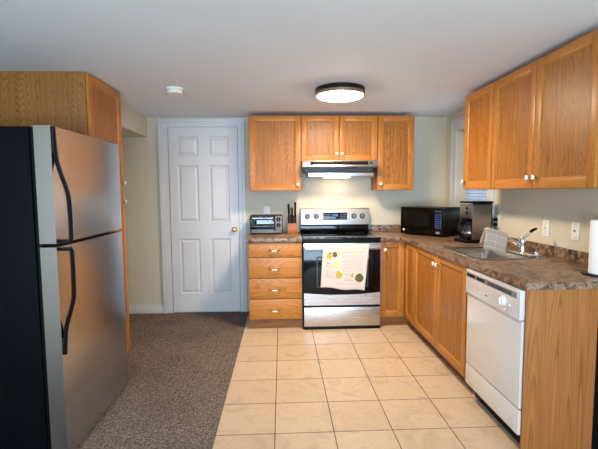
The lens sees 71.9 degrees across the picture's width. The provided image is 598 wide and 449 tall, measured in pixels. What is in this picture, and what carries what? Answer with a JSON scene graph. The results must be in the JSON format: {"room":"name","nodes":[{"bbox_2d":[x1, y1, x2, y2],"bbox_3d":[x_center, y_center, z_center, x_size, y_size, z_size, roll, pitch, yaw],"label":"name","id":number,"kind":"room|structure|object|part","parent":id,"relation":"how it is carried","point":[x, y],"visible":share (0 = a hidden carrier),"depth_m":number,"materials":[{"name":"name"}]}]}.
{"room":"kitchen","nodes":[
{"label":"kitchen","id":0,"kind":"room"},
{"bbox_2d":[75,311,248,448],"bbox_3d":[-1.189,1.330,1.039,1.548,0.050,7.400,-1,5,-2],"label":"floor","id":1,"kind":"structure","parent":0,"point":[181,365],"depth_m":2.97,"materials":[{"name":"brown carpet"}]},
{"bbox_2d":[0,125,127,448],"bbox_3d":[-1.569,0.334,2.449,0.868,1.714,0.836,-1,5,-2],"label":"refrigerator","id":2,"kind":"object","parent":1,"relation":"on","point":[63,340],"visible":1,"depth_m":2.09,"materials":[{"name":"black paint"}]},
{"bbox_3d":[-1.163,-0.191,2.024,0.080,0.574,0.028,-1,5,-2],"label":"handle","id":3,"kind":"part","parent":2,"relation":"part of","materials":[{"name":"black plastic"}]},
{"bbox_3d":[-1.159,0.384,2.071,0.080,0.550,0.028,-1,5,-2],"label":"handle","id":4,"kind":"part","parent":2,"relation":"part of","materials":[{"name":"black plastic"}]},
{"bbox_3d":[-1.250,-0.224,2.417,0.085,0.574,0.836,-1,5,-2],"label":"freezer door","id":5,"kind":"part","parent":2,"relation":"part of","materials":[{"name":"silver metal"}]},
{"bbox_3d":[-1.244,0.619,2.486,0.085,1.082,0.836,-1,5,-2],"label":"door","id":6,"kind":"part","parent":2,"relation":"part of","materials":[{"name":"silver metal"}]},
{"bbox_2d":[0,71,130,352],"bbox_3d":[-1.727,0.037,3.156,0.639,2.194,0.570,-1,5,-2],"label":"pantry cabinet","id":7,"kind":"object","parent":1,"relation":"on","point":[78,102],"visible":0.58,"depth_m":2.81,"materials":[{"name":"brown wood"}]},
{"bbox_3d":[-1.740,0.059,2.878,0.588,2.194,0.014,-1,5,-2],"label":"panel","id":8,"kind":"part","parent":7,"relation":"part of","materials":[{"name":"brown wood"}]},
{"bbox_3d":[-1.454,-0.654,3.114,0.020,0.803,0.562,-1,5,-2],"label":"door","id":9,"kind":"part","parent":7,"relation":"part of","materials":[{"name":"brown wood"}]},
{"bbox_3d":[-1.458,-0.653,3.114,0.006,0.687,0.446,-1,5,-2],"label":"door panel","id":10,"kind":"part","parent":7,"relation":"part of","materials":[{"name":"brown wood"}]},
{"bbox_3d":[-1.446,0.426,3.201,0.020,1.347,0.562,-1,5,-2],"label":"door","id":11,"kind":"part","parent":7,"relation":"part of","materials":[{"name":"brown wood"}]},
{"bbox_2d":[122,117,446,312],"bbox_3d":[-0.224,-0.082,4.782,4.220,2.247,0.200,-1,5,-2],"label":"wall","id":12,"kind":"structure","parent":0,"point":[141,191],"depth_m":4.67,"materials":[{"name":"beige paint"}]},
{"bbox_2d":[129,304,163,313],"bbox_3d":[-1.829,0.964,4.688,0.582,0.100,0.018,-1,5,-2],"label":"baseboard","id":13,"kind":"structure","parent":12,"relation":"attached to","point":[155,308],"depth_m":4.69,"materials":[{"name":"white paint"}]},
{"bbox_2d":[157,119,247,312],"bbox_3d":[-1.072,-0.079,4.630,0.947,2.178,0.030,-1,5,-2],"label":"trim","id":14,"kind":"structure","parent":12,"relation":"attached to","point":[162,124],"depth_m":4.60,"materials":[{"name":"white paint"}]},
{"bbox_2d":[168,127,240,311],"bbox_3d":[-1.055,-0.039,4.606,0.755,2.069,0.085,-1,5,-2],"label":"door","id":15,"kind":"structure","parent":12,"relation":"in","point":[203,161],"depth_m":4.62,"materials":[{"name":"white paint"}]},
{"bbox_2d":[263,206,269,213],"bbox_3d":[-0.365,-0.148,4.666,0.072,0.116,0.008,-1,5,-2],"label":"wall outlet","id":16,"kind":"object","parent":12,"relation":"attached to","point":[265,207],"visible":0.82,"depth_m":4.66,"materials":[{"name":"white plastic"}]},
{"bbox_2d":[248,115,300,190],"bbox_3d":[-0.257,-0.753,4.444,0.543,0.784,0.361,-1,5,-2],"label":"upper cabinet","id":17,"kind":"object","parent":12,"relation":"attached to","point":[274,140],"visible":1,"depth_m":4.30,"materials":[{"name":"brown wood"}]},
{"bbox_3d":[-0.251,-0.743,4.309,0.420,0.660,0.006,-1,5,-2],"label":"door panel","id":18,"kind":"part","parent":17,"relation":"part of","materials":[{"name":"brown wood"}]},
{"bbox_2d":[301,160,377,177],"bbox_3d":[0.408,-0.587,4.421,0.768,0.166,0.488,-1,5,-2],"label":"range hood","id":19,"kind":"object","parent":12,"relation":"attached to","point":[325,168],"visible":0.94,"depth_m":4.31,"materials":[{"name":"silver metal"}]},
{"bbox_3d":[0.410,-0.624,4.182,0.592,0.034,0.011,-1,5,-2],"label":"vent panel","id":20,"kind":"part","parent":19,"relation":"part of","materials":[{"name":"silver metal"}]},
{"bbox_2d":[301,115,377,161],"bbox_3d":[0.418,-0.915,4.460,0.808,0.475,0.361,-1,5,-2],"label":"upper cabinet","id":21,"kind":"object","parent":12,"relation":"attached to","point":[323,137],"visible":0.84,"depth_m":4.32,"materials":[{"name":"brown wood"}]},
{"bbox_3d":[0.223,-0.901,4.312,0.399,0.467,0.020,-1,5,-2],"label":"door","id":22,"kind":"part","parent":21,"relation":"part of","materials":[{"name":"brown wood"}]},
{"bbox_3d":[0.223,-0.902,4.316,0.283,0.351,0.006,-1,5,-2],"label":"door panel","id":23,"kind":"part","parent":21,"relation":"part of","materials":[{"name":"brown wood"}]},
{"bbox_3d":[0.625,-0.906,4.329,0.399,0.467,0.020,-1,5,-2],"label":"door","id":24,"kind":"part","parent":21,"relation":"part of","materials":[{"name":"brown wood"}]},
{"bbox_3d":[0.625,-0.906,4.333,0.283,0.351,0.006,-1,5,-2],"label":"door panel","id":25,"kind":"part","parent":21,"relation":"part of","materials":[{"name":"brown wood"}]},
{"bbox_2d":[371,115,414,189],"bbox_3d":[1.020,-0.767,4.497,0.392,0.784,0.361,-1,5,-2],"label":"upper cabinet","id":26,"kind":"object","parent":12,"relation":"attached to","point":[395,133],"visible":0.97,"depth_m":4.36,"materials":[{"name":"brown wood"}]},
{"bbox_3d":[1.026,-0.756,4.362,0.270,0.660,0.006,-1,5,-2],"label":"door panel","id":27,"kind":"part","parent":26,"relation":"part of","materials":[{"name":"brown wood"}]},
{"bbox_2d":[0,0,597,116],"bbox_3d":[-0.071,-0.947,0.903,4.220,0.100,7.800,-1,5,-2],"label":"ceiling","id":28,"kind":"structure","parent":0,"point":[228,58],"depth_m":2.35,"materials":[{"name":"white paint"}]},
{"bbox_2d":[166,86,182,94],"bbox_3d":[-0.987,-1.059,3.275,0.134,0.044,0.134,-1,5,-2],"label":"smoke detector","id":29,"kind":"object","parent":28,"relation":"attached to","point":[171,90],"visible":1,"depth_m":3.23,"materials":[{"name":"white plastic"}]},
{"bbox_3d":[-0.988,-1.073,3.274,0.134,0.018,0.134,-1,5,-2],"label":"mounting plate","id":30,"kind":"part","parent":29,"relation":"part of","materials":[{"name":"white plastic"}]},
{"bbox_2d":[315,82,364,101],"bbox_3d":[0.329,-1.050,3.317,0.400,0.090,0.400,-1,5,-2],"label":"ceiling light","id":31,"kind":"object","parent":28,"relation":"attached to","point":[331,92],"visible":1,"depth_m":3.19,"materials":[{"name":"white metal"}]},
{"bbox_2d":[317,91,362,101],"bbox_3d":[0.329,-1.021,3.319,0.371,0.032,0.371,-1,5,-2],"label":"diffuser","id":32,"kind":"object","parent":31,"relation":"attached to","point":[330,96],"depth_m":3.23,"materials":[{"name":"beige glass"}]},
{"bbox_2d":[212,314,519,448],"bbox_3d":[0.719,1.309,1.119,2.272,0.050,7.400,-1,5,-2],"label":"floor","id":33,"kind":"structure","parent":0,"point":[384,387],"depth_m":2.77,"materials":[{"name":"beige tile"}]},
{"bbox_2d":[248,242,302,328],"bbox_3d":[-0.244,0.587,4.402,0.534,0.874,0.659,-1,5,-2],"label":"base cabinet","id":34,"kind":"object","parent":33,"relation":"on","point":[275,268],"visible":1,"depth_m":4.10,"materials":[{"name":"brown wood"}]},
{"bbox_2d":[245,232,301,242],"bbox_3d":[-0.260,0.131,4.373,0.562,0.038,0.644,-1,5,-2],"label":"countertop","id":35,"kind":"structure","parent":34,"relation":"on","point":[256,237],"depth_m":4.12,"materials":[{"name":"brown laminate"}]},
{"bbox_2d":[250,214,282,233],"bbox_3d":[-0.356,-0.004,4.541,0.354,0.204,0.211,-1,5,-2],"label":"toaster oven","id":36,"kind":"object","parent":35,"relation":"on","point":[259,223],"visible":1,"depth_m":4.46,"materials":[{"name":"silver metal"}]},
{"bbox_3d":[-0.392,-0.010,4.461,0.248,0.158,0.008,-1,5,-2],"label":"door","id":37,"kind":"part","parent":36,"relation":"part of","materials":[{"name":"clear glass"}]},
{"bbox_2d":[251,231,281,232],"bbox_3d":[-0.352,0.082,4.467,0.330,0.020,0.014,-1,5,-2],"label":"tray","id":38,"kind":"object","parent":36,"relation":"on","point":[251,231],"depth_m":4.46,"materials":[{"name":"grey metal"}]},
{"bbox_3d":[-0.222,-0.012,4.471,0.070,0.158,0.002,-1,5,-2],"label":"control panel","id":39,"kind":"part","parent":36,"relation":"part of","materials":[{"name":"grey plastic"}]},
{"bbox_2d":[287,216,296,233],"bbox_3d":[-0.075,0.005,4.540,0.103,0.180,0.140,-1,5,-2],"label":"knife block","id":40,"kind":"object","parent":35,"relation":"on","point":[291,227],"visible":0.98,"depth_m":4.47,"materials":[{"name":"brown wood"}]},
{"bbox_3d":[-0.234,0.251,4.085,0.528,0.140,0.020,-1,5,-2],"label":"drawer","id":41,"kind":"part","parent":34,"relation":"part of","materials":[{"name":"brown wood"}]},
{"bbox_3d":[-0.230,0.848,4.133,0.528,0.202,0.020,-1,5,-2],"label":"drawer","id":42,"kind":"part","parent":34,"relation":"part of","materials":[{"name":"brown wood"}]},
{"bbox_3d":[-0.232,0.637,4.117,0.528,0.202,0.020,-1,5,-2],"label":"drawer","id":43,"kind":"part","parent":34,"relation":"part of","materials":[{"name":"brown wood"}]},
{"bbox_3d":[-0.233,0.428,4.100,0.528,0.199,0.020,-1,5,-2],"label":"drawer","id":44,"kind":"part","parent":34,"relation":"part of","materials":[{"name":"brown wood"}]},
{"bbox_2d":[300,208,380,329],"bbox_3d":[0.414,0.432,4.369,0.769,1.180,0.736,-1,5,-2],"label":"range","id":45,"kind":"object","parent":33,"relation":"on","point":[323,307],"visible":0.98,"depth_m":4.09,"materials":[{"name":"silver metal"}]},
{"bbox_3d":[0.400,-0.092,4.627,0.764,0.177,0.130,-1,5,-2],"label":"control panel","id":46,"kind":"part","parent":45,"relation":"part of","materials":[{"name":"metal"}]},
{"bbox_2d":[300,232,380,239],"bbox_3d":[0.411,0.116,4.333,0.767,0.019,0.600,-1,5,-2],"label":"cooktop","id":47,"kind":"object","parent":45,"relation":"in","point":[305,235],"depth_m":4.18,"materials":[{"name":"black glass"}]},
{"bbox_3d":[0.429,0.915,4.113,0.757,0.190,0.037,-1,5,-2],"label":"storage drawer","id":48,"kind":"part","parent":45,"relation":"part of","materials":[{"name":"silver metal"}]},
{"bbox_3d":[0.425,0.488,4.080,0.759,0.619,0.034,-1,5,-2],"label":"oven door","id":49,"kind":"part","parent":45,"relation":"part of","materials":[{"name":"black glass"}]},
{"bbox_3d":[0.429,1.025,4.124,0.761,0.029,0.032,-1,5,-2],"label":"rail","id":50,"kind":"part","parent":45,"relation":"part of","materials":[{"name":"black plastic"}]},
{"bbox_3d":[0.425,0.222,4.010,0.741,0.044,0.054,-1,5,-2],"label":"handle","id":51,"kind":"part","parent":45,"relation":"part of","materials":[{"name":"silver metal"}]},
{"bbox_2d":[321,244,368,290],"bbox_3d":[0.444,0.418,4.003,0.476,0.452,0.043,-1,5,-2],"label":"tea towel","id":52,"kind":"object","parent":45,"relation":"hanging from","point":[344,266],"visible":1,"depth_m":3.99,"materials":[{"name":"beige fabric"}]},
{"bbox_2d":[379,241,420,334],"bbox_3d":[1.254,0.581,4.340,0.898,0.874,0.909,-1,5,-2],"label":"base cabinet","id":53,"kind":"object","parent":33,"relation":"on","point":[396,304],"visible":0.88,"depth_m":4.15,"materials":[{"name":"brown wood"}]},
{"bbox_3d":[0.939,0.552,4.160,0.248,0.770,0.020,-1,5,-2],"label":"door","id":54,"kind":"part","parent":53,"relation":"part of","materials":[{"name":"brown wood"}]},
{"bbox_3d":[0.938,0.552,4.164,0.132,0.654,0.006,-1,5,-2],"label":"door panel","id":55,"kind":"part","parent":53,"relation":"part of","materials":[{"name":"brown wood"}]},
{"bbox_3d":[1.081,0.563,4.014,0.020,0.770,0.276,-1,5,-2],"label":"door","id":56,"kind":"part","parent":53,"relation":"part of","materials":[{"name":"brown wood"}]},
{"bbox_3d":[1.086,0.563,4.015,0.006,0.654,0.160,-1,5,-2],"label":"door panel","id":57,"kind":"part","parent":53,"relation":"part of","materials":[{"name":"brown wood"}]},
{"bbox_2d":[368,224,597,289],"bbox_3d":[1.292,0.162,3.404,0.908,0.110,2.711,-1,5,-2],"label":"countertop","id":58,"kind":"structure","parent":53,"relation":"on","point":[561,271],"depth_m":2.60,"materials":[{"name":"brown laminate"}]},
{"bbox_2d":[401,206,459,236],"bbox_3d":[1.360,-0.039,4.297,0.321,0.288,0.498,-4,6,-40],"label":"microwave oven","id":59,"kind":"object","parent":58,"relation":"on","point":[422,220],"visible":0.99,"depth_m":4.15,"materials":[{"name":"black plastic"}]},
{"bbox_3d":[1.216,-0.039,4.245,0.022,0.278,0.393,-4,6,-40],"label":"door","id":60,"kind":"part","parent":59,"relation":"part of","materials":[{"name":"black glass"}]},
{"bbox_3d":[1.376,-0.025,4.054,0.022,0.278,0.103,-4,6,-40],"label":"control panel","id":61,"kind":"part","parent":59,"relation":"part of","materials":[{"name":"black plastic"}]},
{"bbox_2d":[454,201,493,242],"bbox_3d":[1.550,-0.027,3.663,0.260,0.361,0.196,-1,5,-12],"label":"coffee maker","id":62,"kind":"object","parent":58,"relation":"on","point":[479,213],"visible":0.91,"depth_m":3.58,"materials":[{"name":"black plastic"}]},
{"bbox_2d":[457,221,471,238],"bbox_3d":[1.495,0.047,3.667,0.174,0.154,0.135,1,5,18],"label":"coffee carafe","id":63,"kind":"object","parent":62,"relation":"on","point":[469,223],"visible":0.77,"depth_m":3.63,"materials":[{"name":"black glass"}]},
{"bbox_3d":[1.432,0.036,3.643,0.078,0.121,0.021,-1,5,-12],"label":"handle","id":64,"kind":"part","parent":63,"relation":"part of","materials":[{"name":"black plastic"}]},
{"bbox_3d":[1.514,-0.012,3.657,0.098,0.035,0.098,-1,5,-12],"label":"lid","id":65,"kind":"part","parent":63,"relation":"part of","materials":[{"name":"black plastic"}]},
{"bbox_3d":[1.573,-0.199,3.651,0.213,0.016,0.186,-1,5,-12],"label":"lid","id":66,"kind":"part","parent":62,"relation":"part of","materials":[{"name":"black plastic"}]},
{"bbox_3d":[1.633,-0.035,3.681,0.080,0.315,0.170,-1,5,-12],"label":"water tank","id":67,"kind":"part","parent":62,"relation":"part of","materials":[{"name":"black plastic"}]},
{"bbox_2d":[443,247,548,259],"bbox_3d":[1.416,0.285,3.034,0.520,0.168,0.576,-1,5,-2],"label":"sink","id":68,"kind":"object","parent":58,"relation":"in","point":[479,253],"visible":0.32,"depth_m":3.21,"materials":[{"name":"metal"}]},
{"bbox_2d":[484,228,536,256],"bbox_3d":[1.519,0.117,2.890,0.323,0.189,0.278,-3,5,-30],"label":"faucet","id":69,"kind":"object","parent":58,"relation":"on","point":[521,250],"visible":0.91,"depth_m":2.89,"materials":[{"name":"silver metal"}]},
{"bbox_2d":[480,227,507,254],"bbox_3d":[1.381,0.115,2.915,0.172,0.189,0.088,0,5,3],"label":"dishcloth","id":70,"kind":"object","parent":69,"relation":"hanging from","point":[496,240],"visible":1,"depth_m":2.89,"materials":[{"name":"beige fabric"}]},
{"bbox_3d":[1.444,0.098,2.913,0.262,0.129,0.024,0,5,4],"label":"spout","id":71,"kind":"part","parent":69,"relation":"part of","materials":[{"name":"silver metal"}]},
{"bbox_3d":[1.578,0.202,2.932,0.064,0.012,0.285,-1,5,-2],"label":"deck plate","id":72,"kind":"part","parent":69,"relation":"part of","materials":[{"name":"silver metal"}]},
{"bbox_3d":[1.621,0.064,2.897,0.096,0.085,0.021,0,5,9],"label":"lever","id":73,"kind":"part","parent":69,"relation":"part of","materials":[{"name":"silver metal"}]},
{"bbox_2d":[580,270,597,276],"bbox_3d":[1.635,0.101,2.205,0.204,0.342,0.204,-1,5,-2],"label":"paper towel holder","id":74,"kind":"object","parent":58,"relation":"on","point":[585,272],"visible":0.74,"depth_m":2.22,"materials":[{"name":"black metal"}]},
{"bbox_2d":[588,220,597,274],"bbox_3d":[1.635,0.121,2.207,0.134,0.285,0.134,-1,5,-2],"label":"paper towel roll","id":75,"kind":"object","parent":74,"relation":"on","point":[593,240],"visible":1,"depth_m":2.20,"materials":[{"name":"white paper"}]},
{"bbox_2d":[413,246,469,381],"bbox_3d":[1.409,0.663,3.316,0.675,0.874,1.153,-1,5,-2],"label":"base cabinet","id":76,"kind":"object","parent":33,"relation":"on","point":[440,294],"visible":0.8,"depth_m":3.21,"materials":[{"name":"brown wood"}]},
{"bbox_3d":[1.099,0.597,3.594,0.020,0.770,0.554,-1,5,-2],"label":"door","id":77,"kind":"part","parent":76,"relation":"part of","materials":[{"name":"brown wood"}]},
{"bbox_3d":[1.104,0.597,3.594,0.006,0.654,0.438,-1,5,-2],"label":"door panel","id":78,"kind":"part","parent":76,"relation":"part of","materials":[{"name":"brown wood"}]},
{"bbox_3d":[1.127,0.640,3.051,0.006,0.654,0.412,-1,5,-2],"label":"door panel","id":79,"kind":"part","parent":76,"relation":"part of","materials":[{"name":"brown wood"}]},
{"bbox_3d":[1.123,0.640,3.051,0.020,0.770,0.528,-1,5,-2],"label":"door","id":80,"kind":"part","parent":76,"relation":"part of","materials":[{"name":"brown wood"}]},
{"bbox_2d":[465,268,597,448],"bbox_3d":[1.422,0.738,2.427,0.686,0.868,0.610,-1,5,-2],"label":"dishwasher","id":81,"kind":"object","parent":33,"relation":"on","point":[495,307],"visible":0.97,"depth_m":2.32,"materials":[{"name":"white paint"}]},
{"bbox_3d":[1.150,1.003,2.437,0.062,0.133,0.610,-1,5,-2],"label":"kick panel","id":82,"kind":"part","parent":81,"relation":"part of","materials":[{"name":"white metal"}]},
{"bbox_3d":[1.149,0.698,2.412,0.064,0.462,0.610,-1,5,-2],"label":"door","id":83,"kind":"part","parent":81,"relation":"part of","materials":[{"name":"white metal"}]},
{"bbox_2d":[520,289,597,448],"bbox_3d":[1.329,0.761,2.108,0.374,0.874,0.013,-1,5,-2],"label":"end panel","id":84,"kind":"object","parent":33,"relation":"on","point":[560,326],"visible":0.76,"depth_m":2.10,"materials":[{"name":"brown wood"}]},
{"bbox_2d":[445,110,597,252],"bbox_3d":[1.946,0.201,1.082,0.200,2.247,7.400,-1,5,-2],"label":"wall","id":85,"kind":"structure","parent":0,"point":[520,211],"depth_m":3.03,"materials":[{"name":"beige paint"}]},
{"bbox_2d":[449,115,494,228],"bbox_3d":[1.687,-0.533,4.087,0.050,1.130,0.935,-1,5,-2],"label":"trim","id":86,"kind":"structure","parent":85,"relation":"attached to","point":[459,123],"depth_m":4.45,"materials":[{"name":"white paint"}]},
{"bbox_2d":[465,190,486,203],"bbox_3d":[1.812,-0.529,4.093,0.050,0.894,0.685,-1,5,-2],"label":"window blind","id":87,"kind":"object","parent":85,"relation":"attached to","point":[477,195],"visible":0.04,"depth_m":4.20,"materials":[{"name":"white paint"}]},
{"bbox_2d":[461,82,493,189],"bbox_3d":[1.562,-0.672,3.276,0.362,0.784,0.471,-1,5,-2],"label":"upper cabinet","id":88,"kind":"object","parent":85,"relation":"attached to","point":[478,131],"visible":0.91,"depth_m":3.26,"materials":[{"name":"brown wood"}]},
{"bbox_3d":[1.426,-0.671,3.270,0.006,0.660,0.348,-1,5,-2],"label":"door panel","id":89,"kind":"part","parent":88,"relation":"part of","materials":[{"name":"brown wood"}]},
{"bbox_2d":[368,224,588,264],"bbox_3d":[1.292,0.142,3.402,0.908,0.070,2.711,-1,5,-2],"label":"backsplash","id":90,"kind":"structure","parent":85,"relation":"attached to","point":[564,253],"depth_m":2.91,"materials":[{"name":"brown laminate"}]},
{"bbox_2d":[495,215,499,228],"bbox_3d":[1.733,-0.023,3.600,0.008,0.116,0.072,-1,5,-2],"label":"wall outlet","id":91,"kind":"object","parent":85,"relation":"attached to","point":[496,216],"visible":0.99,"depth_m":3.58,"materials":[{"name":"white plastic"}]},
{"bbox_2d":[491,29,597,188],"bbox_3d":[1.594,-0.613,2.532,0.362,0.784,1.020,-1,5,-2],"label":"upper cabinet","id":92,"kind":"object","parent":85,"relation":"attached to","point":[545,136],"visible":1,"depth_m":2.38,"materials":[{"name":"brown wood"}]},
{"bbox_3d":[1.442,-0.631,2.780,0.020,0.776,0.503,-1,5,-2],"label":"door","id":93,"kind":"part","parent":92,"relation":"part of","materials":[{"name":"brown wood"}]},
{"bbox_3d":[1.447,-0.631,2.780,0.006,0.660,0.387,-1,5,-2],"label":"door panel","id":94,"kind":"part","parent":92,"relation":"part of","materials":[{"name":"brown wood"}]},
{"bbox_3d":[1.464,-0.591,2.274,0.020,0.776,0.506,-1,5,-2],"label":"door","id":95,"kind":"part","parent":92,"relation":"part of","materials":[{"name":"brown wood"}]},
{"bbox_3d":[1.468,-0.591,2.274,0.006,0.660,0.390,-1,5,-2],"label":"door panel","id":96,"kind":"part","parent":92,"relation":"part of","materials":[{"name":"brown wood"}]},
{"bbox_2d":[542,220,549,236],"bbox_3d":[1.761,0.025,2.943,0.009,0.116,0.072,-1,5,-2],"label":"wall outlet","id":97,"kind":"object","parent":85,"relation":"attached to","point":[545,227],"visible":1,"depth_m":2.94,"materials":[{"name":"white plastic"}]},
{"bbox_2d":[543,223,546,232],"bbox_3d":[1.758,0.025,2.943,0.004,0.068,0.034,-1,5,-2],"label":"receptacle","id":98,"kind":"object","parent":97,"relation":"attached to","point":[544,224],"depth_m":2.94,"materials":[{"name":"white plastic"}]},
{"bbox_2d":[571,222,579,240],"bbox_3d":[1.770,0.044,2.646,0.015,0.116,0.072,-1,5,-2],"label":"light switch","id":99,"kind":"object","parent":85,"relation":"attached to","point":[575,227],"visible":1,"depth_m":2.64,"materials":[{"name":"white plastic"}]},
{"bbox_3d":[-2.071,0.244,0.914,0.200,2.247,7.400,-1,5,-2],"label":"wall","id":100,"kind":"structure","parent":0,"visible":0},
{"bbox_2d":[121,104,146,136],"bbox_3d":[-1.881,-1.023,3.948,0.460,0.212,1.170,-1,5,-2],"label":"soffit","id":101,"kind":"object","parent":100,"relation":"attached to","point":[133,124],"depth_m":4.16,"materials":[{"name":"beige paint"}]}
]}

